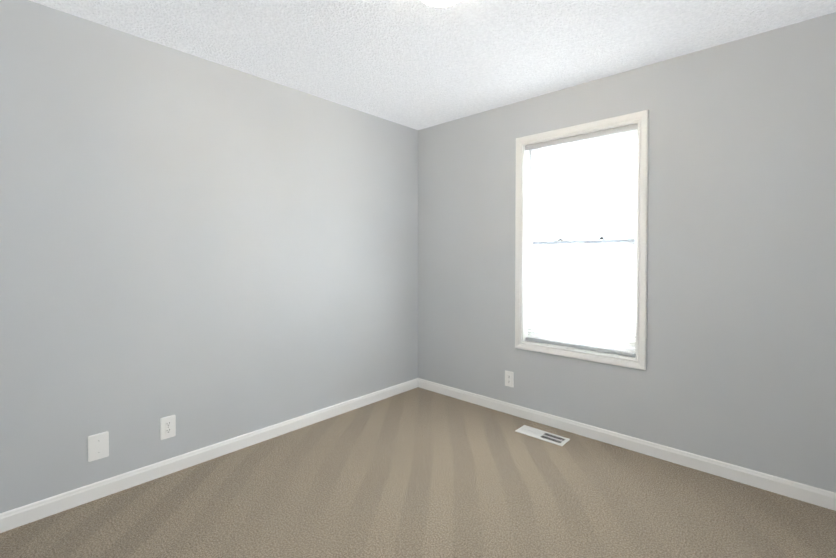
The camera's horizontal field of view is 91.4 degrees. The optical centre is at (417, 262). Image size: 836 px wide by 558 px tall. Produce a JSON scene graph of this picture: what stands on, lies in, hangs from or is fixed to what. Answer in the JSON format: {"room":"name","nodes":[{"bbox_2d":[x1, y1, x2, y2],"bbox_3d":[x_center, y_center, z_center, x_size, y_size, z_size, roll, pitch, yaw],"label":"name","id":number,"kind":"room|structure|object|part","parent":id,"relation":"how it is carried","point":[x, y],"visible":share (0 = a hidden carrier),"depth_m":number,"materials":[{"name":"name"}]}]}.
{"room":"empty bedroom","nodes":[
{"label":"empty bedroom","id":0,"kind":"room"},
{"bbox_2d":[0,0,417,512],"bbox_3d":[-1.203,-0.014,2.684,0.140,2.440,3.680,1,1,43],"label":"wall","id":1,"kind":"structure","parent":0,"point":[206,252],"depth_m":2.36,"materials":[{"name":"grey paint"}]},
{"bbox_2d":[88,431,108,461],"bbox_3d":[-1.649,0.949,2.107,0.008,0.132,0.086,1,1,43],"label":"blank wall plate","id":2,"kind":"object","parent":1,"relation":"attached to","point":[98,446],"visible":1,"depth_m":2.10,"materials":[{"name":"white plastic"}]},
{"bbox_2d":[160,415,175,439],"bbox_3d":[-1.433,0.944,2.341,0.009,0.125,0.078,1,1,43],"label":"outlet","id":3,"kind":"object","parent":1,"relation":"attached to","point":[167,426],"visible":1,"depth_m":2.34,"materials":[{"name":"white plastic"}]},
{"bbox_2d":[0,378,417,532],"bbox_3d":[-1.147,1.165,2.652,0.013,0.084,3.400,1,1,43],"label":"baseboard","id":4,"kind":"structure","parent":1,"relation":"attached to","point":[29,513],"depth_m":2.35,"materials":[{"name":"white wood"}]},
{"bbox_2d":[0,387,835,557],"bbox_3d":[-0.030,1.284,1.625,3.330,0.120,3.680,1,1,43],"label":"floor","id":5,"kind":"structure","parent":0,"point":[417,472],"depth_m":2.05,"materials":[{"name":"carpet"}]},
{"bbox_2d":[515,425,569,445],"bbox_3d":[0.864,1.200,2.846,0.345,0.007,0.135,1,1,43],"label":"air vent register","id":6,"kind":"object","parent":5,"relation":"on","point":[544,435],"visible":1,"depth_m":2.83,"materials":[{"name":"white metal"}]},
{"bbox_2d":[29,0,835,129],"bbox_3d":[-0.030,-1.276,1.582,3.330,0.120,3.680,1,1,43],"label":"ceiling","id":7,"kind":"structure","parent":0,"point":[417,64],"depth_m":2.23,"materials":[{"name":"white paint"}]},
{"bbox_2d":[422,0,459,6],"bbox_3d":[0.102,-1.155,1.733,0.276,0.126,0.276,1,1,43],"label":"ceiling light fixture","id":8,"kind":"object","parent":7,"relation":"attached to","point":[440,3],"visible":1,"depth_m":1.77,"materials":[{"name":"white glass"}]},
{"bbox_2d":[418,12,835,492],"bbox_3d":[1.169,-0.018,2.905,3.050,2.440,0.140,1,1,43],"label":"wall","id":9,"kind":"structure","parent":0,"point":[740,371],"depth_m":2.38,"materials":[{"name":"grey paint"}]},
{"bbox_2d":[505,370,513,386],"bbox_3d":[0.721,0.921,3.233,0.076,0.122,0.009,1,1,43],"label":"outlet","id":10,"kind":"object","parent":9,"relation":"attached to","point":[509,378],"visible":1,"depth_m":3.23,"materials":[{"name":"white plastic"}]},
{"bbox_2d":[515,110,648,370],"bbox_3d":[1.160,-0.143,2.934,0.932,1.644,0.208,1,1,43],"label":"window","id":11,"kind":"structure","parent":9,"relation":"in","point":[581,216],"depth_m":2.94,"materials":[{"name":"white"}]},
{"bbox_3d":[1.126,0.595,2.909,0.774,0.022,0.028,1,1,43],"label":"blind rail","id":12,"kind":"part","parent":11,"relation":"part of","materials":[{"name":"grey"}]},
{"bbox_2d":[418,378,835,510],"bbox_3d":[1.117,1.161,2.869,3.050,0.084,0.013,1,1,43],"label":"baseboard","id":13,"kind":"structure","parent":9,"relation":"attached to","point":[796,490],"depth_m":2.52,"materials":[{"name":"white wood"}]}
]}

